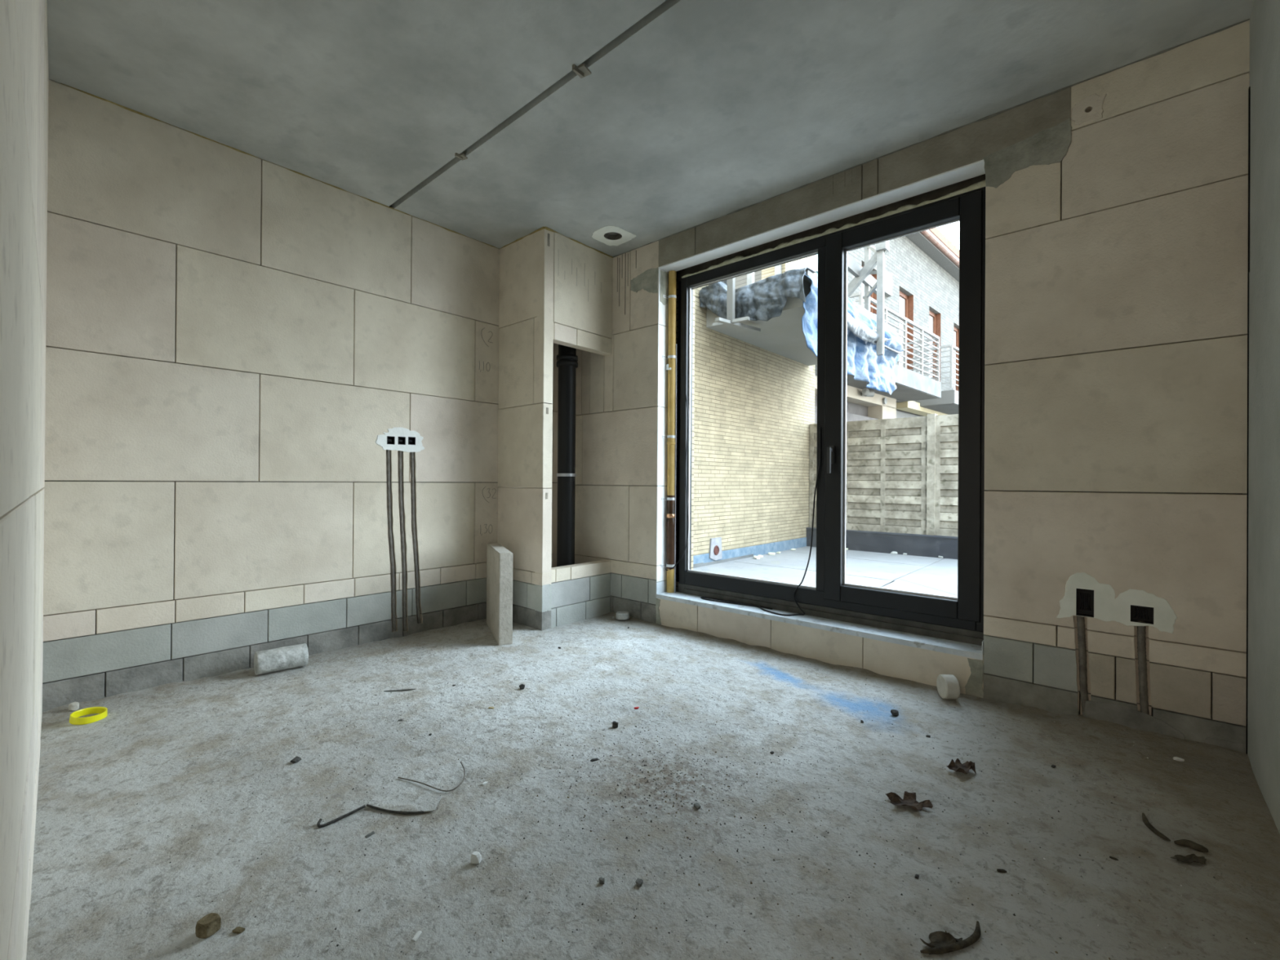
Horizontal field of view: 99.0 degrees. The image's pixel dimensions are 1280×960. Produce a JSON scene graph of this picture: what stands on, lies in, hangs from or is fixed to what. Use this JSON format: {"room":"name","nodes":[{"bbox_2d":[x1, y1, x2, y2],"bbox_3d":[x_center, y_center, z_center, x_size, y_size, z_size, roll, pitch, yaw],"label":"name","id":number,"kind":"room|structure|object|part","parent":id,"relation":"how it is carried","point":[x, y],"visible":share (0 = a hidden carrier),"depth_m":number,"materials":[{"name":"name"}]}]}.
{"room":"construction site","nodes":[
{"label":"construction site","id":0,"kind":"room"},
{"bbox_2d":[0,0,48,959],"bbox_3d":[-1.295,-0.385,1.071,4.084,2.934,0.156,0,0,43],"label":"wall","id":1,"kind":"structure","parent":0,"point":[24,36],"depth_m":0.90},
{"bbox_2d":[42,79,558,711],"bbox_3d":[-2.718,-0.263,2.680,0.251,3.246,6.800,0,0,42],"label":"wall","id":2,"kind":"structure","parent":0,"point":[233,336],"depth_m":3.04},
{"bbox_2d":[61,83,498,248],"bbox_3d":[-1.893,-1.826,3.413,0.013,0.014,2.370,0,0,42],"label":"bead","id":3,"kind":"object","parent":2,"relation":"attached to","point":[85,92],"visible":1,"depth_m":3.02},
{"bbox_2d":[386,449,395,631],"bbox_3d":[-1.679,0.393,3.686,0.022,1.266,0.073,0,0,42],"label":"cable conduit","id":4,"kind":"object","parent":2,"relation":"attached to","point":[388,461],"visible":1,"depth_m":3.68,"materials":[{"name":"grey plastic"}]},
{"bbox_2d":[386,435,395,444],"bbox_3d":[-1.685,-0.266,3.680,0.036,0.054,0.052,0,0,42],"label":"electrical box","id":5,"kind":"object","parent":2,"relation":"attached to","point":[390,440],"visible":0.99,"depth_m":3.69,"materials":[{"name":"black plastic"}]},
{"bbox_2d":[375,426,424,452],"bbox_3d":[-1.627,-0.276,3.721,0.004,0.168,0.341,0,0,42],"label":"plaster patch","id":6,"kind":"object","parent":2,"relation":"attached to","point":[397,432],"visible":1,"depth_m":3.72,"materials":[{"name":"white paint"}]},
{"bbox_2d":[398,436,405,444],"bbox_3d":[-1.636,-0.268,3.736,0.036,0.054,0.052,0,0,42],"label":"electrical box","id":7,"kind":"object","parent":2,"relation":"attached to","point":[402,440],"visible":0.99,"depth_m":3.74,"materials":[{"name":"black plastic"}]},
{"bbox_2d":[398,450,406,631],"bbox_3d":[-1.628,0.400,3.744,0.022,1.280,0.065,0,0,42],"label":"cable conduit","id":8,"kind":"object","parent":2,"relation":"attached to","point":[400,491],"visible":1,"depth_m":3.74,"materials":[{"name":"grey plastic"}]},
{"bbox_2d":[408,436,415,444],"bbox_3d":[-1.590,-0.270,3.788,0.036,0.054,0.052,0,0,42],"label":"electrical box","id":9,"kind":"object","parent":2,"relation":"attached to","point":[411,440],"visible":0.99,"depth_m":3.79,"materials":[{"name":"black plastic"}]},
{"bbox_2d":[410,452,420,623],"bbox_3d":[-1.566,0.383,3.813,0.023,1.248,0.084,0,0,42],"label":"cable conduit","id":10,"kind":"object","parent":2,"relation":"attached to","point":[412,498],"visible":1,"depth_m":3.80,"materials":[{"name":"grey plastic"}]},
{"bbox_2d":[497,228,612,630],"bbox_3d":[-0.673,-0.360,4.370,0.566,2.914,0.699,0,0,42],"label":"column","id":11,"kind":"structure","parent":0,"point":[556,288],"depth_m":4.10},
{"bbox_2d":[499,226,544,248],"bbox_3d":[-0.897,-1.816,4.114,0.563,0.019,0.019,0,0,42],"label":"bead","id":12,"kind":"object","parent":11,"relation":"attached to","point":[542,228],"visible":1,"depth_m":4.08},
{"bbox_2d":[544,226,613,257],"bbox_3d":[-0.452,-1.814,4.188,0.022,0.023,0.699,0,0,42],"label":"bead","id":13,"kind":"object","parent":11,"relation":"attached to","point":[545,228],"visible":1,"depth_m":4.16},
{"bbox_2d":[47,0,1254,256],"bbox_3d":[-0.941,-1.953,1.040,5.200,0.252,6.680,0,0,42],"label":"ceiling","id":14,"kind":"structure","parent":0,"point":[687,113],"depth_m":2.50,"materials":[{"name":"concrete"}]},
{"bbox_2d":[454,152,467,160],"bbox_3d":[-1.006,-1.816,3.069,0.040,0.019,0.062,0,0,24],"label":"clip","id":15,"kind":"object","parent":14,"relation":"attached to","point":[461,156],"visible":1,"depth_m":3.06,"materials":[{"name":"metal"}]},
{"bbox_2d":[572,63,591,78],"bbox_3d":[-0.261,-1.810,2.420,0.056,0.026,0.078,0,0,29],"label":"clip","id":16,"kind":"object","parent":14,"relation":"attached to","point":[582,71],"visible":1,"depth_m":2.41,"materials":[{"name":"metal"}]},
{"bbox_2d":[604,231,622,239],"bbox_3d":[-0.201,-1.835,4.064,0.141,0.044,0.141,0,0,42],"label":"ceiling box","id":17,"kind":"object","parent":14,"relation":"attached to","point":[612,236],"visible":0.42,"depth_m":4.12,"materials":[{"name":"black plastic"}]},
{"bbox_2d":[591,225,635,245],"bbox_3d":[-0.204,-1.814,4.062,0.277,0.004,0.287,0,0,42],"label":"plaster patch","id":18,"kind":"object","parent":14,"relation":"attached to","point":[598,234],"visible":1,"depth_m":4.05,"materials":[{"name":"white paint"}]},
{"bbox_2d":[26,546,1279,959],"bbox_3d":[1.218,1.264,2.584,6.800,0.445,11.900,0,0,42],"label":"floor","id":19,"kind":"structure","parent":0,"point":[82,907],"depth_m":1.75,"materials":[{"name":"grey concrete"}]},
{"bbox_2d":[68,702,79,711],"bbox_3d":[-2.609,1.043,2.519,0.033,0.033,0.033,0,0,42],"label":"lump","id":20,"kind":"object","parent":19,"relation":"on","point":[73,706],"visible":1,"depth_m":2.51,"materials":[{"name":"stone"}]},
{"bbox_2d":[69,706,107,724],"bbox_3d":[-2.441,1.042,2.419,0.120,0.039,0.120,1,0,-45],"label":"ring","id":21,"kind":"object","parent":19,"relation":"on","point":[74,719],"visible":1,"depth_m":2.41,"materials":[{"name":"plastic"}]},
{"bbox_2d":[195,912,221,938],"bbox_3d":[-1.019,1.052,1.290,0.034,0.034,0.034,0,0,13],"label":"stone","id":22,"kind":"object","parent":19,"relation":"on","point":[207,926],"visible":1,"depth_m":1.28,"materials":[{"name":"beige stone"}]},
{"bbox_2d":[231,926,244,933],"bbox_3d":[-0.953,1.068,1.297,0.024,0.008,0.015,0,0,9],"label":"chip","id":23,"kind":"object","parent":19,"relation":"on","point":[238,930],"visible":1,"depth_m":1.29,"materials":[{"name":"brown stone"}]},
{"bbox_2d":[253,643,308,675],"bbox_3d":[-2.009,1.002,3.063,0.243,0.125,0.125,1,0,-43],"label":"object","id":24,"kind":"object","parent":19,"relation":"on","point":[265,661],"visible":1,"depth_m":3.02,"materials":[{"name":"white concrete"}]},
{"bbox_2d":[290,755,301,763],"bbox_3d":[-1.304,1.061,2.069,0.020,0.015,0.033,0,0,5],"label":"chip","id":25,"kind":"object","parent":19,"relation":"on","point":[296,759],"visible":1,"depth_m":2.06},
{"bbox_2d":[364,831,374,838],"bbox_3d":[-0.814,1.069,1.649,0.009,0.006,0.027,0,0,30],"label":"chip","id":26,"kind":"object","parent":19,"relation":"on","point":[368,835],"visible":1,"depth_m":1.65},
{"bbox_2d":[316,761,465,827],"bbox_3d":[-0.824,1.063,1.865,0.426,0.019,0.284,0,0,-14],"label":"strip","id":27,"kind":"object","parent":19,"relation":"on","point":[400,803],"visible":1,"depth_m":1.80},
{"bbox_2d":[383,688,415,691],"bbox_3d":[-1.221,1.069,2.779,0.152,0.008,0.008,0,0,-12],"label":"wood splinter","id":28,"kind":"object","parent":19,"relation":"on","point":[402,689],"visible":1,"depth_m":2.78,"materials":[{"name":"grey wood"}]},
{"bbox_2d":[412,930,422,941],"bbox_3d":[-0.523,1.070,1.283,0.010,0.004,0.027,0,0,8],"label":"chip","id":29,"kind":"object","parent":19,"relation":"on","point":[417,935],"visible":1,"depth_m":1.28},
{"bbox_2d":[470,851,481,864],"bbox_3d":[-0.460,1.060,1.534,0.026,0.026,0.020,0,0,7],"label":"chip","id":30,"kind":"object","parent":19,"relation":"on","point":[476,857],"visible":1,"depth_m":1.53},
{"bbox_2d":[486,542,512,645],"bbox_3d":[-0.995,0.778,3.850,0.088,0.600,0.615,0,0,-23],"label":"building block","id":31,"kind":"object","parent":19,"relation":"on","point":[499,558],"visible":1,"depth_m":3.58,"materials":[{"name":"white concrete"}]},
{"bbox_2d":[519,684,524,689],"bbox_3d":[-0.608,1.065,2.814,0.026,0.023,0.026,0,0,-29],"label":"chip","id":32,"kind":"object","parent":19,"relation":"on","point":[522,686],"visible":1,"depth_m":2.81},
{"bbox_2d":[555,344,577,566],"bbox_3d":[-0.597,-0.369,4.449,0.176,2.896,0.176,0,0,-4],"label":"pipe","id":33,"kind":"object","parent":19,"relation":"on","point":[566,363],"visible":0.74,"depth_m":4.38,"materials":[{"name":"black plastic"}]},
{"bbox_2d":[590,757,598,761],"bbox_3d":[-0.175,1.074,2.098,0.031,0.008,0.010,0,0,-26],"label":"chip","id":34,"kind":"object","parent":19,"relation":"on","point":[597,758],"visible":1,"depth_m":2.10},
{"bbox_2d":[599,876,604,884],"bbox_3d":[-0.102,1.068,1.457,0.015,0.012,0.014,0,0,-12],"label":"chip","id":35,"kind":"object","parent":19,"relation":"on","point":[602,880],"visible":1,"depth_m":1.45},
{"bbox_2d":[612,720,618,728],"bbox_3d":[-0.108,1.068,2.385,0.024,0.026,0.017,0,0,16],"label":"chip","id":36,"kind":"object","parent":19,"relation":"on","point":[615,724],"visible":1,"depth_m":2.38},
{"bbox_2d":[616,611,629,620],"bbox_3d":[-0.133,1.049,4.232,0.106,0.046,0.106,0,0,42],"label":"stub","id":37,"kind":"object","parent":19,"relation":"on","point":[622,615],"visible":1,"depth_m":4.19,"materials":[{"name":"plastic"}]},
{"bbox_2d":[635,878,643,886],"bbox_3d":[-0.002,1.069,1.449,0.016,0.013,0.016,0,0,27],"label":"chip","id":38,"kind":"object","parent":19,"relation":"on","point":[638,882],"visible":1,"depth_m":1.45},
{"bbox_2d":[77,626,1258,959],"bbox_3d":[-0.160,1.073,2.304,3.889,0.023,2.950,0,0,42],"label":"debris","id":39,"kind":"object","parent":19,"relation":"on","point":[751,882],"depth_m":1.92,"materials":[{"name":"brown stone"}]},
{"bbox_2d":[693,802,701,809],"bbox_3d":[0.189,1.074,1.801,0.018,0.009,0.023,0,0,-31],"label":"chip","id":40,"kind":"object","parent":19,"relation":"on","point":[697,806],"visible":1,"depth_m":1.80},
{"bbox_2d":[805,527,957,559],"bbox_3d":[5.099,0.940,6.770,6.350,0.320,0.130,0,0,42],"label":"kerb","id":41,"kind":"object","parent":19,"relation":"on","point":[914,544],"visible":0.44,"depth_m":7.90,"materials":[{"name":"grey concrete"}]},
{"bbox_2d":[808,413,958,536],"bbox_3d":[4.890,0.076,7.051,5.640,2.005,0.140,0,0,42],"label":"fence","id":42,"kind":"object","parent":19,"relation":"on","point":[902,473],"visible":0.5,"depth_m":7.98,"materials":[{"name":"beige wood"}]},
{"bbox_3d":[4.127,0.073,7.727,0.100,2.005,0.140,0,0,42],"label":"post","id":43,"kind":"part","parent":42,"relation":"part of","materials":[{"name":"wood"}]},
{"bbox_3d":[4.840,-0.039,7.106,1.790,1.726,0.086,0,0,42],"label":"panel","id":44,"kind":"part","parent":42,"relation":"part of","materials":[{"name":"wood"}]},
{"bbox_2d":[890,709,898,716],"bbox_3d":[1.175,1.074,2.521,0.027,0.024,0.027,0,0,-28],"label":"chip","id":45,"kind":"object","parent":19,"relation":"on","point":[894,712],"visible":1,"depth_m":2.52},
{"bbox_2d":[885,791,933,810],"bbox_3d":[0.894,1.067,1.815,0.142,0.032,0.094,0,0,19],"label":"dry leaf","id":46,"kind":"object","parent":19,"relation":"on","point":[909,798],"visible":1,"depth_m":1.82,"materials":[{"name":"brown plant"}]},
{"bbox_2d":[920,931,962,951],"bbox_3d":[0.702,1.072,1.272,0.102,0.022,0.056,0,0,14],"label":"dry leaf","id":47,"kind":"object","parent":19,"relation":"on","point":[937,939],"visible":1,"depth_m":1.28,"materials":[{"name":"brown plant"}]},
{"bbox_2d":[936,674,959,699],"bbox_3d":[1.531,1.028,2.717,0.062,0.116,0.116,0,0,5],"label":"disc","id":48,"kind":"object","parent":19,"relation":"on","point":[948,685],"visible":1,"depth_m":2.68,"materials":[{"name":"plastic"}]},
{"bbox_2d":[920,920,981,954],"bbox_3d":[0.734,1.073,1.270,0.192,0.019,0.032,0,0,-22],"label":"twig","id":49,"kind":"object","parent":19,"relation":"on","point":[972,939],"visible":1,"depth_m":1.26,"materials":[{"name":"brown wood"}]},
{"bbox_2d":[946,758,976,773],"bbox_3d":[1.197,1.066,2.031,0.098,0.038,0.069,0,0,-29],"label":"dry leaf","id":50,"kind":"object","parent":19,"relation":"on","point":[957,766],"visible":1,"depth_m":2.04,"materials":[{"name":"brown plant"}]},
{"bbox_2d":[996,868,1006,872],"bbox_3d":[1.000,1.080,1.509,0.024,0.006,0.009,0,0,8],"label":"chip","id":51,"kind":"object","parent":19,"relation":"on","point":[999,870],"visible":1,"depth_m":1.51,"materials":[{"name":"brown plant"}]},
{"bbox_2d":[1142,813,1170,841],"bbox_3d":[1.591,1.076,1.696,0.022,0.023,0.115,0,0,11],"label":"twig","id":52,"kind":"object","parent":19,"relation":"on","point":[1144,819],"visible":1,"depth_m":1.69,"materials":[{"name":"brown wood"}]},
{"bbox_2d":[1173,756,1184,761],"bbox_3d":[2.083,1.079,2.113,0.031,0.010,0.020,0,0,33],"label":"chip","id":53,"kind":"object","parent":19,"relation":"on","point":[1176,758],"visible":1,"depth_m":2.11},
{"bbox_2d":[1170,853,1206,864],"bbox_3d":[1.568,1.081,1.559,0.092,0.012,0.034,0,0,-1],"label":"dry leaf","id":54,"kind":"object","parent":19,"relation":"on","point":[1191,858],"visible":1,"depth_m":1.56,"materials":[{"name":"brown plant"}]},
{"bbox_2d":[1173,839,1208,852],"bbox_3d":[1.632,1.081,1.619,0.072,0.021,0.027,0,0,42],"label":"strip","id":55,"kind":"object","parent":19,"relation":"on","point":[1184,842],"visible":1,"depth_m":1.61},
{"bbox_2d":[675,284,694,591],"bbox_3d":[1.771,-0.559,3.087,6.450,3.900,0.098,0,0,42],"label":"window frame","id":56,"kind":"structure","parent":0,"point":[677,293],"depth_m":4.33,"materials":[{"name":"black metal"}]},
{"bbox_2d":[574,20,1249,752],"bbox_3d":[0.938,-0.261,3.580,4.550,3.296,0.262,0,0,42],"label":"wall","id":57,"kind":"structure","parent":0,"point":[1117,268],"depth_m":2.46,"materials":[{"name":"concrete"}]},
{"bbox_2d":[630,267,658,293],"bbox_3d":[0.031,-1.517,4.221,0.287,0.200,0.005,0,0,42],"label":"cement patch","id":58,"kind":"object","parent":57,"relation":"attached to","point":[647,281],"visible":1,"depth_m":4.20,"materials":[{"name":"grey concrete"}]},
{"bbox_2d":[655,598,661,625],"bbox_3d":[0.139,0.988,4.103,0.054,0.195,0.005,0,0,42],"label":"cement patch","id":59,"kind":"object","parent":57,"relation":"attached to","point":[657,601],"visible":1,"depth_m":4.11,"materials":[{"name":"grey concrete"}]},
{"bbox_2d":[656,268,668,582],"bbox_3d":[0.177,-0.415,4.175,0.004,2.367,0.133,0,0,42],"label":"window reveal","id":60,"kind":"structure","parent":57,"relation":"attached to","point":[663,310],"depth_m":4.16,"materials":[{"name":"white paint"}]},
{"bbox_2d":[660,270,668,305],"bbox_3d":[0.192,-1.466,4.182,0.005,0.259,0.115,0,0,42],"label":"cement patch","id":61,"kind":"object","parent":57,"relation":"attached to","point":[664,275],"visible":0.89,"depth_m":4.17,"materials":[{"name":"grey concrete"}]},
{"bbox_2d":[661,270,676,592],"bbox_3d":[0.222,-0.369,4.194,0.110,2.457,0.071,0,0,-3],"label":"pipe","id":62,"kind":"object","parent":57,"relation":"attached to","point":[670,366],"visible":1,"depth_m":4.17,"materials":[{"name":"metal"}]},
{"bbox_2d":[674,343,676,592],"bbox_3d":[0.272,-0.091,4.183,0.016,1.900,0.013,0,0,42],"label":"hose","id":63,"kind":"object","parent":62,"relation":"attached to","point":[676,344],"visible":1,"depth_m":4.18,"materials":[{"name":"plastic"}]},
{"bbox_2d":[656,179,986,660],"bbox_3d":[1.009,-0.349,3.508,2.128,2.483,0.256,0,0,42],"label":"window","id":64,"kind":"structure","parent":57,"relation":"in","point":[953,625],"depth_m":3.34,"materials":[{"name":"metal"}]},
{"bbox_2d":[665,395,688,570],"bbox_3d":[0.286,0.024,4.156,0.193,1.341,0.032,0,0,25],"label":"cable","id":65,"kind":"object","parent":64,"relation":"hanging from","point":[686,395],"visible":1,"depth_m":4.12,"materials":[{"name":"black rubber"}]},
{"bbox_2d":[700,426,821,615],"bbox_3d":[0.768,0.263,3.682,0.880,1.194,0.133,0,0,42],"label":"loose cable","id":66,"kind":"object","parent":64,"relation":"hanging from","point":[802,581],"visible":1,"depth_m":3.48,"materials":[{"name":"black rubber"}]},
{"bbox_3d":[0.967,0.834,3.478,2.113,0.115,0.170,0,0,42],"label":"sill","id":67,"kind":"part","parent":64,"relation":"part of","materials":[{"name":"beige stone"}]},
{"bbox_3d":[1.170,-0.127,3.358,0.030,0.170,0.063,0,0,42],"label":"handle","id":68,"kind":"part","parent":64,"relation":"part of","materials":[{"name":"metal"}]},
{"bbox_2d":[658,159,985,272],"bbox_3d":[0.977,-1.601,3.478,2.117,0.007,0.139,0,0,42],"label":"window lintel","id":69,"kind":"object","parent":57,"relation":"attached to","point":[977,168],"depth_m":3.27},
{"bbox_2d":[613,18,1249,257],"bbox_3d":[1.081,-1.807,3.294,3.485,0.018,0.017,0,0,42],"label":"bead","id":70,"kind":"object","parent":57,"relation":"attached to","point":[1238,23],"visible":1,"depth_m":2.70},
{"bbox_2d":[964,657,983,697],"bbox_3d":[1.676,0.994,2.740,0.083,0.194,0.005,0,0,42],"label":"cement patch","id":71,"kind":"object","parent":57,"relation":"attached to","point":[974,686],"visible":1,"depth_m":2.73,"materials":[{"name":"grey concrete"}]},
{"bbox_2d":[982,118,1071,187],"bbox_3d":[1.844,-1.548,2.614,0.350,0.222,0.005,0,0,42],"label":"cement patch","id":72,"kind":"object","parent":57,"relation":"attached to","point":[1051,145],"visible":1,"depth_m":2.60,"materials":[{"name":"grey concrete"}]},
{"bbox_2d":[1076,615,1088,715],"bbox_3d":[2.003,0.844,2.470,0.050,0.467,0.029,0,0,42],"label":"cable conduit","id":73,"kind":"object","parent":57,"relation":"attached to","point":[1080,620],"visible":0.98,"depth_m":2.46,"materials":[{"name":"grey plastic"}]},
{"bbox_2d":[1075,588,1093,617],"bbox_3d":[2.012,0.552,2.469,0.062,0.122,0.036,0,0,42],"label":"electrical box","id":74,"kind":"object","parent":57,"relation":"attached to","point":[1084,597],"visible":0.92,"depth_m":2.48,"materials":[{"name":"black plastic"}]},
{"bbox_2d":[1071,93,1106,125],"bbox_3d":[2.018,-1.668,2.460,0.126,0.126,0.005,0,0,42],"label":"plaster patch","id":75,"kind":"object","parent":57,"relation":"attached to","point":[1078,115],"visible":1,"depth_m":2.46,"materials":[{"name":"beige paint"}]},
{"bbox_2d":[1056,572,1177,633],"bbox_3d":[2.073,0.527,2.392,0.402,0.223,0.004,0,0,42],"label":"plaster patch","id":76,"kind":"object","parent":57,"relation":"attached to","point":[1107,607],"visible":1,"depth_m":2.39,"materials":[{"name":"grey paint"}]},
{"bbox_2d":[1130,604,1153,624],"bbox_3d":[2.152,0.574,2.344,0.073,0.071,0.036,0,0,42],"label":"electrical box","id":77,"kind":"object","parent":57,"relation":"attached to","point":[1145,614],"visible":0.94,"depth_m":2.35,"materials":[{"name":"black plastic"}]},
{"bbox_2d":[1137,620,1149,714],"bbox_3d":[2.154,0.846,2.336,0.046,0.482,0.029,0,0,42],"label":"cable conduit","id":78,"kind":"object","parent":57,"relation":"attached to","point":[1141,638],"visible":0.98,"depth_m":2.33,"materials":[{"name":"grey plastic"}]},
{"bbox_2d":[1242,0,1279,833],"bbox_3d":[0.515,-0.250,-0.187,0.303,3.246,6.800,0,0,42],"label":"wall","id":79,"kind":"structure","parent":0,"point":[1263,505],"depth_m":1.89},
{"label":"outside","id":80,"kind":"structure","parent":0,"visible":0},
{"bbox_3d":[16.143,2.333,18.210,28.000,0.200,31.300,0,0,42],"label":"ground","id":81,"kind":"structure","parent":80,"visible":0},
{"bbox_2d":[734,227,959,423],"bbox_3d":[5.825,-2.878,15.997,13.900,10.070,6.845,1,0,-45],"label":"brick building","id":82,"kind":"structure","parent":81,"relation":"on","point":[922,295],"depth_m":12.79,"materials":[{"name":"grey brick"}]},
{"bbox_3d":[3.206,-3.279,10.036,0.620,2.180,0.010,1,0,-45],"label":"pane","id":83,"kind":"part","parent":82,"relation":"part of","materials":[{"name":"glass"}]},
{"bbox_3d":[4.213,0.151,10.989,3.980,3.960,0.320,1,0,-45],"label":"ground floor frame","id":84,"kind":"part","parent":82,"relation":"part of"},
{"bbox_3d":[3.747,-2.667,9.280,0.045,0.980,0.045,1,0,-45],"label":"railing post","id":85,"kind":"part","parent":82,"relation":"part of","materials":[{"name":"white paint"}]},
{"bbox_3d":[4.674,-3.264,11.480,0.700,2.180,0.010,1,0,-45],"label":"pane","id":86,"kind":"part","parent":82,"relation":"part of","materials":[{"name":"white glass"}]},
{"bbox_2d":[882,397,887,404],"bbox_3d":[5.260,-1.700,11.753,0.140,0.140,0.050,1,0,-45],"label":"wall lamp","id":87,"kind":"object","parent":82,"relation":"attached to","point":[884,399],"depth_m":11.72,"materials":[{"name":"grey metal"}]},
{"bbox_3d":[4.503,-2.660,10.023,0.045,0.980,0.045,1,0,-45],"label":"railing post","id":88,"kind":"part","parent":82,"relation":"part of","materials":[{"name":"grey metal"}]},
{"bbox_3d":[4.914,-2.721,10.939,4.080,0.896,0.780,1,0,-45],"label":"railing","id":89,"kind":"part","parent":82,"relation":"part of","materials":[{"name":"grey metal"}]},
{"bbox_3d":[6.107,-3.251,12.889,0.700,2.180,0.010,1,0,-45],"label":"pane","id":90,"kind":"part","parent":82,"relation":"part of","materials":[{"name":"white glass"}]},
{"bbox_3d":[5.187,-2.653,10.696,0.045,0.980,0.045,1,0,-45],"label":"railing post","id":91,"kind":"part","parent":82,"relation":"part of","materials":[{"name":"grey metal"}]},
{"bbox_3d":[5.850,-2.647,11.348,0.045,0.980,0.045,1,0,-45],"label":"railing post","id":92,"kind":"part","parent":82,"relation":"part of","materials":[{"name":"grey metal"}]},
{"bbox_3d":[7.533,-3.237,14.292,0.700,2.180,0.010,1,0,-45],"label":"pane","id":93,"kind":"part","parent":82,"relation":"part of","materials":[{"name":"white glass"}]},
{"bbox_3d":[8.457,-2.687,14.424,4.200,0.896,0.780,1,0,-45],"label":"railing","id":94,"kind":"part","parent":82,"relation":"part of","materials":[{"name":"grey metal"}]},
{"bbox_3d":[6.591,-2.640,12.078,0.045,0.980,0.045,1,0,-45],"label":"railing post","id":95,"kind":"part","parent":82,"relation":"part of","materials":[{"name":"grey metal"}]},
{"bbox_3d":[7.247,-2.633,12.723,0.045,0.980,0.045,1,0,-45],"label":"railing post","id":96,"kind":"part","parent":82,"relation":"part of","materials":[{"name":"white metal"}]},
{"bbox_3d":[8.955,-3.223,15.691,0.690,2.180,0.010,1,0,-45],"label":"pane","id":97,"kind":"part","parent":82,"relation":"part of","materials":[{"name":"white glass"}]},
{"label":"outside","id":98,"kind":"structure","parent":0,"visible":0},
{"bbox_2d":[693,254,896,568],"bbox_3d":[0.632,-2.462,4.600,3.332,7.900,10.263,0,0,21],"label":"brick wall","id":99,"kind":"structure","parent":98,"point":[754,406],"depth_m":7.42,"materials":[{"name":"brick"}]},
{"bbox_2d":[709,537,722,560],"bbox_3d":[0.936,0.862,6.834,0.035,0.282,0.275,0,0,42],"label":"outlet plate","id":100,"kind":"object","parent":99,"relation":"attached to","point":[715,544],"visible":1,"depth_m":6.82,"materials":[{"name":"plastic"}]},
{"bbox_2d":[712,277,760,332],"bbox_3d":[1.167,-2.507,6.233,0.759,1.512,0.413,0,0,-25],"label":"post","id":101,"kind":"object","parent":99,"relation":"on","point":[731,320],"visible":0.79,"depth_m":6.15,"materials":[{"name":"grey metal"}]},
{"bbox_3d":[1.024,-1.785,6.165,0.442,0.035,0.050,0,0,36],"label":"foot arm","id":102,"kind":"part","parent":101,"relation":"part of","materials":[{"name":"grey metal"}]},
{"bbox_3d":[1.134,-1.781,6.288,0.775,0.060,0.060,1,0,-42],"label":"foot arm","id":103,"kind":"part","parent":101,"relation":"part of","materials":[{"name":"grey metal"}]},
{"bbox_2d":[699,266,816,320],"bbox_3d":[1.283,-2.059,6.216,1.343,0.618,0.345,0,0,42],"label":"plastic sheet","id":104,"kind":"object","parent":99,"relation":"on","point":[764,300],"visible":0.91,"depth_m":6.02,"materials":[{"name":"plastic"}]},
{"bbox_2d":[801,271,903,395],"bbox_3d":[2.873,-1.734,6.970,0.358,1.028,3.387,0,0,42],"label":"plastic sheet","id":105,"kind":"object","parent":99,"relation":"hanging from","point":[863,362],"visible":0.62,"depth_m":6.87,"materials":[{"name":"blue plastic"}]},
{"bbox_2d":[847,240,888,355],"bbox_3d":[2.607,-3.132,6.772,0.666,3.120,2.354,0,0,42],"label":"mast","id":106,"kind":"object","parent":99,"relation":"on","point":[862,274],"visible":0.48,"depth_m":6.87,"materials":[{"name":"grey metal"}]}
]}

